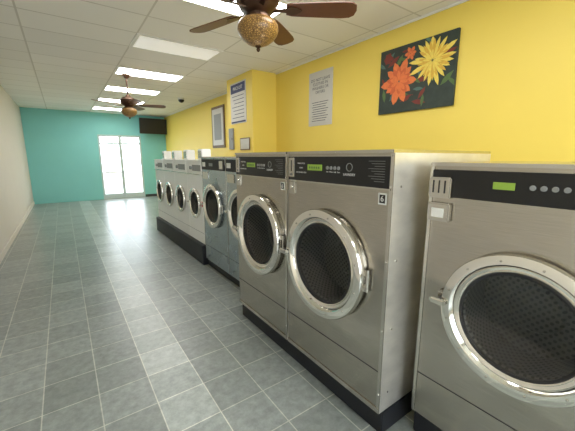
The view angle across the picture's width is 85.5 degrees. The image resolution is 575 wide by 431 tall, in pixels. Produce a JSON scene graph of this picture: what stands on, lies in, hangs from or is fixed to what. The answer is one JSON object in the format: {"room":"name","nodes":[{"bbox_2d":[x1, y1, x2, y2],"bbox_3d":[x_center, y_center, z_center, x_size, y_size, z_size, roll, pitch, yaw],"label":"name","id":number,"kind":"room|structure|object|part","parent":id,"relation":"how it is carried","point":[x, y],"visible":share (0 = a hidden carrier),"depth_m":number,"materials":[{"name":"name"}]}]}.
{"room":"laundry","nodes":[
{"label":"laundry","id":0,"kind":"room"},
{"bbox_2d":[0,85,33,253],"bbox_3d":[-4.045,-0.727,3.864,0.120,3.200,16.540,-8,13,-35],"label":"wall","id":1,"kind":"structure","parent":0,"point":[16,196],"depth_m":7.18,"materials":[{"name":"beige paint"}]},
{"bbox_2d":[0,202,34,263],"bbox_3d":[-3.990,0.789,4.189,0.015,0.100,16.300,-8,13,-35],"label":"baseboard","id":2,"kind":"structure","parent":1,"relation":"attached to","point":[5,250],"depth_m":6.16,"materials":[{"name":"beige paint"}]},
{"bbox_2d":[19,107,165,203],"bbox_3d":[-6.920,-2.211,11.760,4.530,3.200,0.120,-8,13,-35],"label":"wall","id":3,"kind":"structure","parent":0,"point":[62,149],"depth_m":11.14,"materials":[{"name":"teal paint"}]},
{"bbox_2d":[97,134,105,198],"bbox_3d":[-7.024,-1.812,11.747,0.060,2.420,0.100,-8,13,-35],"label":"frame","id":4,"kind":"object","parent":3,"relation":"attached to","point":[97,134],"visible":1,"depth_m":11.70,"materials":[{"name":"metal"}]},
{"bbox_2d":[99,134,138,144],"bbox_3d":[-6.450,-2.910,11.957,1.350,0.340,0.100,-8,13,-35],"label":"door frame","id":5,"kind":"structure","parent":3,"relation":"in","point":[99,134],"depth_m":11.89,"materials":[{"name":"metal"}]},
{"bbox_3d":[-6.450,-3.042,11.932,1.350,0.070,0.100,-8,13,-35],"label":"frame","id":6,"kind":"part","parent":5,"relation":"part of","materials":[{"name":"metal"}]},
{"bbox_2d":[138,136,144,196],"bbox_3d":[-5.876,-1.963,12.552,0.060,2.420,0.100,-8,13,-35],"label":"frame","id":7,"kind":"object","parent":3,"relation":"attached to","point":[139,138],"visible":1,"depth_m":12.51,"materials":[{"name":"metal"}]},
{"bbox_2d":[139,118,166,133],"bbox_3d":[-5.334,-3.509,12.276,1.000,0.580,0.433,-8,13,-35],"label":"television","id":8,"kind":"object","parent":3,"relation":"attached to","point":[146,125],"visible":1,"depth_m":12.11,"materials":[{"name":"black plastic"}]},
{"bbox_2d":[0,196,414,430],"bbox_3d":[-2.152,0.645,5.496,4.770,0.100,16.540,-8,13,-35],"label":"floor","id":9,"kind":"structure","parent":0,"point":[107,323],"depth_m":2.70,"materials":[{"name":"tile"}]},
{"bbox_2d":[118,137,126,197],"bbox_3d":[-6.450,-1.853,12.156,0.100,2.350,0.060,-8,13,-35],"label":"door frame","id":10,"kind":"object","parent":9,"relation":"on","point":[119,138],"visible":1,"depth_m":12.12,"materials":[{"name":"metal"}]},
{"bbox_2d":[106,192,143,198],"bbox_3d":[-6.450,-0.797,12.354,1.350,0.200,0.040,-8,13,-35],"label":"rail","id":11,"kind":"object","parent":9,"relation":"on","point":[132,194],"visible":1,"depth_m":12.30,"materials":[{"name":"metal"}]},
{"bbox_2d":[156,217,208,264],"bbox_3d":[-1.744,0.343,6.022,0.840,0.300,2.840,-8,13,-35],"label":"plinth","id":12,"kind":"object","parent":9,"relation":"on","point":[194,247],"visible":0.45,"depth_m":5.37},
{"bbox_2d":[154,151,171,221],"bbox_3d":[-2.374,-0.662,6.708,0.806,1.418,0.702,-8,13,-35],"label":"washing machine","id":13,"kind":"object","parent":12,"relation":"on","point":[160,180],"visible":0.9,"depth_m":6.45,"materials":[{"name":"white metal"}]},
{"bbox_3d":[-2.661,-1.046,6.427,0.012,0.180,0.682,-8,13,-35],"label":"control panel","id":14,"kind":"part","parent":13,"relation":"part of","materials":[{"name":"white metal"}]},
{"bbox_2d":[163,150,198,227],"bbox_3d":[-1.961,-0.555,6.140,0.806,1.418,0.702,-8,13,-35],"label":"washing machine","id":15,"kind":"object","parent":12,"relation":"on","point":[170,191],"visible":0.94,"depth_m":5.87,"materials":[{"name":"white metal"}]},
{"bbox_3d":[-2.249,-0.939,5.859,0.012,0.180,0.682,-8,13,-35],"label":"control panel","id":16,"kind":"part","parent":15,"relation":"part of","materials":[{"name":"silver metal"}]},
{"bbox_2d":[173,150,194,235],"bbox_3d":[-1.549,-0.449,5.572,0.806,1.418,0.702,-8,13,-35],"label":"washing machine","id":17,"kind":"object","parent":12,"relation":"on","point":[181,183],"visible":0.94,"depth_m":5.32,"materials":[{"name":"white metal"}]},
{"bbox_3d":[-1.836,-0.832,5.291,0.012,0.180,0.682,-8,13,-35],"label":"control panel","id":18,"kind":"part","parent":17,"relation":"part of","materials":[{"name":"silver metal"}]},
{"bbox_3d":[-1.769,-0.813,5.187,0.006,0.090,0.351,-8,13,-35],"label":"dial panel","id":19,"kind":"part","parent":17,"relation":"part of","materials":[{"name":"grey plastic"}]},
{"bbox_2d":[186,149,210,243],"bbox_3d":[-1.137,-0.342,5.004,0.806,1.418,0.702,-8,13,-35],"label":"washing machine","id":20,"kind":"object","parent":12,"relation":"on","point":[193,167],"visible":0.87,"depth_m":4.77,"materials":[{"name":"white metal"}]},
{"bbox_3d":[-1.424,-0.725,4.723,0.012,0.180,0.682,-8,13,-35],"label":"control panel","id":21,"kind":"part","parent":20,"relation":"part of","materials":[{"name":"silver metal"}]},
{"bbox_3d":[-1.357,-0.706,4.619,0.006,0.090,0.351,-8,13,-35],"label":"dial panel","id":22,"kind":"part","parent":20,"relation":"part of","materials":[{"name":"grey plastic"}]},
{"bbox_2d":[209,260,239,286],"bbox_3d":[-0.386,0.768,4.270,0.820,0.112,1.610,-8,13,-35],"label":"plinth","id":23,"kind":"object","parent":9,"relation":"on","point":[227,275],"visible":0.14,"depth_m":4.20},
{"bbox_2d":[200,157,228,272],"bbox_3d":[-0.669,-0.078,4.425,0.922,1.490,0.790,-8,13,-35],"label":"washing machine","id":24,"kind":"object","parent":23,"relation":"on","point":[214,203],"visible":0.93,"depth_m":4.17,"materials":[{"name":"metal"}]},
{"bbox_3d":[-1.135,-0.556,4.310,0.010,0.100,0.190,-8,13,-35],"label":"soap drawer","id":25,"kind":"part","parent":24,"relation":"part of","materials":[{"name":"beige metal"}]},
{"bbox_3d":[-0.989,-0.666,4.082,0.008,0.140,0.750,-8,13,-35],"label":"control panel","id":26,"kind":"part","parent":24,"relation":"part of","materials":[{"name":"black plastic"}]},
{"bbox_3d":[-0.826,-0.622,3.847,0.008,0.100,0.110,-8,13,-35],"label":"coin plate","id":27,"kind":"part","parent":24,"relation":"part of","materials":[{"name":"silver metal"}]},
{"bbox_2d":[224,157,238,279],"bbox_3d":[-0.198,0.044,3.776,0.922,1.490,0.812,-8,13,-35],"label":"washing machine","id":28,"kind":"object","parent":23,"relation":"on","point":[230,162],"visible":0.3,"depth_m":3.72,"materials":[{"name":"metal"}]},
{"bbox_3d":[-0.518,-0.544,3.434,0.008,0.140,0.772,-8,13,-35],"label":"control panel","id":29,"kind":"part","parent":28,"relation":"part of","materials":[{"name":"plastic"}]},
{"bbox_3d":[-0.671,-0.436,3.670,0.010,0.100,0.190,-8,13,-35],"label":"soap drawer","id":30,"kind":"part","parent":28,"relation":"part of","materials":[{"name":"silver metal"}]},
{"bbox_2d":[243,305,412,430],"bbox_3d":[0.450,1.026,2.788,1.005,0.152,1.740,-8,13,-35],"label":"plinth","id":31,"kind":"object","parent":9,"relation":"on","point":[382,421],"visible":0.26,"depth_m":2.06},
{"bbox_2d":[232,152,287,339],"bbox_3d":[0.154,0.158,2.970,1.133,1.483,0.836,-8,13,-35],"label":"washing machine","id":32,"kind":"object","parent":31,"relation":"on","point":[261,177],"visible":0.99,"depth_m":2.65,"materials":[{"name":"metal"}]},
{"bbox_3d":[-0.458,-0.467,2.865,0.008,0.132,0.065,-8,13,-35],"label":"coin plate","id":33,"kind":"part","parent":32,"relation":"part of","materials":[{"name":"silver metal"}]},
{"bbox_3d":[-0.246,-0.488,2.564,0.009,0.005,0.814,-8,13,-35],"label":"panel trim","id":34,"kind":"part","parent":32,"relation":"part of","materials":[{"name":"silver metal"}]},
{"bbox_3d":[-0.246,-0.407,2.582,0.006,0.160,0.798,-8,13,-35],"label":"control panel","id":35,"kind":"part","parent":32,"relation":"part of","materials":[{"name":"black plastic"}]},
{"bbox_3d":[-0.246,-0.324,2.595,0.009,0.008,0.814,-8,13,-35],"label":"panel trim","id":36,"kind":"part","parent":32,"relation":"part of","materials":[{"name":"silver metal"}]},
{"bbox_3d":[0.181,-0.567,2.857,1.062,0.016,0.830,-8,13,-35],"label":"lid","id":37,"kind":"part","parent":32,"relation":"part of","materials":[{"name":"silver metal"}]},
{"bbox_2d":[279,149,490,413],"bbox_3d":[0.657,0.289,2.275,1.135,1.483,0.904,-8,13,-35],"label":"washing machine","id":38,"kind":"object","parent":31,"relation":"on","point":[357,219],"visible":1,"depth_m":1.81,"materials":[{"name":"metal"}]},
{"bbox_3d":[-0.030,0.259,2.277,0.025,0.036,0.092,-8,13,-35],"label":"latch handle","id":39,"kind":"part","parent":38,"relation":"part of","materials":[{"name":"silver metal"}]},
{"bbox_3d":[0.029,-0.340,2.193,0.008,0.132,0.065,-8,13,-35],"label":"coin plate","id":40,"kind":"part","parent":38,"relation":"part of","materials":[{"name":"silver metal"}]},
{"bbox_3d":[0.260,-0.193,1.898,0.009,0.008,0.876,-8,13,-35],"label":"panel trim","id":41,"kind":"part","parent":38,"relation":"part of","materials":[{"name":"silver metal"}]},
{"bbox_3d":[0.260,-0.276,1.885,0.006,0.160,0.860,-8,13,-35],"label":"control panel","id":42,"kind":"part","parent":38,"relation":"part of","materials":[{"name":"black plastic"}]},
{"bbox_3d":[0.260,-0.357,1.867,0.009,0.005,0.876,-8,13,-35],"label":"panel trim","id":43,"kind":"part","parent":38,"relation":"part of","materials":[{"name":"silver metal"}]},
{"bbox_3d":[0.433,0.316,1.723,0.036,0.032,0.036,-8,13,-35],"label":"hinge arm","id":44,"kind":"part","parent":38,"relation":"part of","materials":[{"name":"silver metal"}]},
{"bbox_3d":[0.687,-0.436,2.160,1.062,0.016,0.892,-8,13,-35],"label":"lid","id":45,"kind":"part","parent":38,"relation":"part of","materials":[{"name":"silver metal"}]},
{"bbox_2d":[413,411,442,430],"bbox_3d":[1.376,1.216,1.752,0.920,0.162,0.880,-8,13,-35],"label":"plinth","id":46,"kind":"object","parent":9,"relation":"on","point":[421,423],"visible":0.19,"depth_m":1.79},
{"bbox_2d":[411,161,574,430],"bbox_3d":[1.306,0.448,1.573,0.974,1.410,0.857,-8,13,-35],"label":"washing machine","id":47,"kind":"object","parent":46,"relation":"on","point":[495,346],"visible":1,"depth_m":1.43,"materials":[{"name":"metal"}]},
{"bbox_3d":[0.740,0.422,1.541,0.022,0.031,0.081,-8,13,-35],"label":"latch handle","id":48,"kind":"part","parent":47,"relation":"part of","materials":[{"name":"silver metal"}]},
{"bbox_3d":[0.780,0.417,1.571,0.026,0.087,0.040,-8,13,-35],"label":"latch plate","id":49,"kind":"part","parent":47,"relation":"part of","materials":[{"name":"silver metal"}]},
{"bbox_3d":[1.331,-0.240,1.462,0.912,0.016,0.857,-8,13,-35],"label":"lid","id":50,"kind":"part","parent":47,"relation":"part of","materials":[{"name":"silver metal"}]},
{"bbox_3d":[0.965,-0.103,1.224,0.010,0.130,0.822,-8,13,-35],"label":"control panel","id":51,"kind":"part","parent":47,"relation":"part of","materials":[{"name":"black plastic"}]},
{"bbox_2d":[0,0,461,116],"bbox_3d":[-2.152,-2.598,4.886,4.770,0.100,16.540,-8,13,-35],"label":"ceiling","id":52,"kind":"structure","parent":0,"point":[55,54],"depth_m":4.54,"materials":[{"name":"tile"}]},
{"bbox_2d":[93,107,120,110],"bbox_3d":[-5.903,-3.603,10.530,1.140,0.005,0.530,-8,13,-35],"label":"lens","id":53,"kind":"object","parent":52,"relation":"attached to","point":[94,107],"visible":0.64,"depth_m":10.38,"materials":[{"name":"white plastic"}]},
{"bbox_2d":[99,98,143,103],"bbox_3d":[-4.841,-3.327,9.066,1.140,0.005,0.530,-8,13,-35],"label":"lens","id":54,"kind":"object","parent":52,"relation":"attached to","point":[101,99],"visible":0.43,"depth_m":8.91,"materials":[{"name":"white plastic"}]},
{"bbox_2d":[91,74,165,118],"bbox_3d":[-3.124,-2.362,6.209,1.280,0.852,1.335,-4,11,-21],"label":"ceiling fan","id":55,"kind":"object","parent":52,"relation":"hanging from","point":[130,109],"depth_m":6.14,"materials":[{"name":"brown wood"}]},
{"bbox_2d":[105,86,158,94],"bbox_3d":[-3.778,-3.052,7.601,1.140,0.005,0.530,-8,13,-35],"label":"lens","id":56,"kind":"object","parent":52,"relation":"attached to","point":[108,87],"visible":1,"depth_m":7.57,"materials":[{"name":"white plastic"}]},
{"bbox_2d":[108,85,160,91],"bbox_3d":[-3.612,-3.007,7.374,1.140,0.014,0.040,-8,13,-35],"label":"frame","id":57,"kind":"object","parent":52,"relation":"attached to","point":[108,85],"visible":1,"depth_m":7.36,"materials":[{"name":"white metal"}]},
{"bbox_2d":[129,33,140,47],"bbox_3d":[-2.133,-2.436,4.337,0.040,0.014,0.610,-8,13,-35],"label":"frame","id":58,"kind":"object","parent":52,"relation":"attached to","point":[136,37],"visible":1,"depth_m":4.30,"materials":[{"name":"white metal"}]},
{"bbox_2d":[118,74,174,81],"bbox_3d":[-2.881,-2.818,6.366,1.140,0.014,0.040,-8,13,-35],"label":"frame","id":59,"kind":"object","parent":52,"relation":"attached to","point":[118,74],"visible":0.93,"depth_m":6.39,"materials":[{"name":"white metal"}]},
{"bbox_2d":[116,67,181,81],"bbox_3d":[-2.715,-2.777,6.137,1.140,0.005,0.530,-8,13,-35],"label":"lens","id":60,"kind":"object","parent":52,"relation":"attached to","point":[132,72],"visible":1,"depth_m":6.11,"materials":[{"name":"white plastic"}]},
{"bbox_2d":[120,66,183,76],"bbox_3d":[-2.550,-2.732,5.910,1.140,0.014,0.040,-8,13,-35],"label":"frame","id":61,"kind":"object","parent":52,"relation":"attached to","point":[120,66],"visible":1,"depth_m":5.87,"materials":[{"name":"white metal"}]},
{"bbox_2d":[132,47,206,60],"bbox_3d":[-1.818,-2.543,4.902,1.140,0.014,0.040,-8,13,-35],"label":"frame","id":62,"kind":"object","parent":52,"relation":"attached to","point":[132,47],"visible":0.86,"depth_m":4.85,"materials":[{"name":"white metal"}]},
{"bbox_2d":[133,36,218,59],"bbox_3d":[-1.653,-2.501,4.673,1.140,0.005,0.530,-8,13,-35],"label":"lens","id":63,"kind":"object","parent":52,"relation":"attached to","point":[143,42],"visible":1,"depth_m":4.64,"materials":[{"name":"white plastic"}]},
{"bbox_2d":[140,34,220,51],"bbox_3d":[-1.487,-2.457,4.446,1.140,0.014,0.040,-8,13,-35],"label":"frame","id":64,"kind":"object","parent":52,"relation":"attached to","point":[144,35],"visible":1,"depth_m":4.41,"materials":[{"name":"white metal"}]},
{"bbox_2d":[179,0,239,16],"bbox_3d":[-0.755,-2.267,3.437,1.140,0.014,0.040,-8,13,-35],"label":"frame","id":65,"kind":"object","parent":52,"relation":"attached to","point":[186,1],"visible":0.44,"depth_m":3.36,"materials":[{"name":"white metal"}]},
{"bbox_2d":[207,51,223,61],"bbox_3d":[-1.172,-2.563,5.010,0.040,0.014,0.610,-8,13,-35],"label":"frame","id":66,"kind":"object","parent":52,"relation":"attached to","point":[219,53],"visible":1,"depth_m":4.99,"materials":[{"name":"white metal"}]},
{"bbox_2d":[188,0,285,16],"bbox_3d":[-0.590,-2.226,3.209,1.140,0.005,0.530,-8,13,-35],"label":"lens","id":67,"kind":"object","parent":52,"relation":"attached to","point":[228,7],"visible":0.29,"depth_m":3.33,"materials":[{"name":"white plastic"}]},
{"bbox_2d":[189,0,356,51],"bbox_3d":[-0.154,-1.594,2.149,1.280,0.862,1.335,0,11,0],"label":"ceiling fan","id":68,"kind":"object","parent":52,"relation":"hanging from","point":[256,27],"depth_m":2.15,"materials":[{"name":"brown wood"}]},
{"bbox_2d":[279,0,290,3],"bbox_3d":[-0.424,-2.182,2.981,1.140,0.014,0.040,-8,13,-35],"label":"frame","id":69,"kind":"object","parent":52,"relation":"attached to","point":[280,1],"visible":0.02,"depth_m":3.25,"materials":[{"name":"white metal"}]},
{"bbox_2d":[227,69,276,156],"bbox_3d":[-0.760,-1.250,6.650,0.540,3.200,1.100,-8,13,-35],"label":"wall","id":70,"kind":"structure","parent":0,"point":[260,126],"depth_m":6.07,"materials":[{"name":"yellow paint"}]},
{"bbox_2d":[229,128,233,149],"bbox_3d":[-1.211,-1.649,6.710,0.036,0.440,0.200,-8,13,-35],"label":"sign","id":71,"kind":"object","parent":70,"relation":"attached to","point":[231,131],"depth_m":6.68,"materials":[{"name":"white paper"}]},
{"bbox_2d":[230,79,246,124],"bbox_3d":[-1.004,-2.287,6.316,0.013,0.800,0.680,-8,13,-35],"label":"poster","id":72,"kind":"object","parent":70,"relation":"attached to","point":[238,89],"visible":1,"depth_m":6.29,"materials":[{"name":"paper"}]},
{"bbox_2d":[240,137,249,149],"bbox_3d":[-0.854,-1.441,6.258,0.017,0.240,0.400,-8,13,-35],"label":"frame","id":73,"kind":"object","parent":70,"relation":"attached to","point":[244,142],"visible":1,"depth_m":6.24,"materials":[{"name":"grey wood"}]},
{"bbox_2d":[164,0,574,161],"bbox_3d":[-0.260,-1.226,6.518,0.120,3.200,16.540,-8,13,-35],"label":"wall","id":74,"kind":"structure","parent":0,"point":[514,100],"depth_m":3.29,"materials":[{"name":"yellow paint"}]},
{"bbox_2d":[164,93,226,117],"bbox_3d":[-2.962,-3.466,9.829,0.020,0.020,7.190,-8,13,-35],"label":"trim","id":75,"kind":"structure","parent":74,"relation":"attached to","point":[224,93],"depth_m":9.43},
{"bbox_2d":[211,104,225,147],"bbox_3d":[-1.891,-2.410,8.486,0.035,1.100,0.840,-8,13,-35],"label":"picture frame","id":76,"kind":"object","parent":74,"relation":"attached to","point":[218,112],"visible":1,"depth_m":8.42,"materials":[{"name":"brown wood"}]},
{"bbox_2d":[309,67,332,126],"bbox_3d":[0.540,-1.931,5.128,0.014,0.860,0.580,-8,13,-35],"label":"sign","id":77,"kind":"object","parent":74,"relation":"attached to","point":[320,82],"visible":1,"depth_m":5.10,"materials":[{"name":"paper"}]},
{"bbox_2d":[276,0,468,74],"bbox_3d":[2.096,-2.156,2.860,0.020,0.020,7.990,-8,13,-35],"label":"trim","id":78,"kind":"structure","parent":74,"relation":"attached to","point":[462,1],"depth_m":4.00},
{"bbox_2d":[378,27,460,114],"bbox_3d":[1.526,-1.671,3.743,0.044,0.780,1.000,-8,13,-35],"label":"flower painting","id":79,"kind":"object","parent":74,"relation":"attached to","point":[421,74],"visible":1,"depth_m":3.66,"materials":[{"name":"fabric"}]},
{"label":"outside","id":80,"kind":"structure","parent":0,"visible":0},
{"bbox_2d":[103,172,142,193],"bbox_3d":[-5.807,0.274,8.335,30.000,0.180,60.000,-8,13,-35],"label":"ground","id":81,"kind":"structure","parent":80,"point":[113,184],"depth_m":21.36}
]}

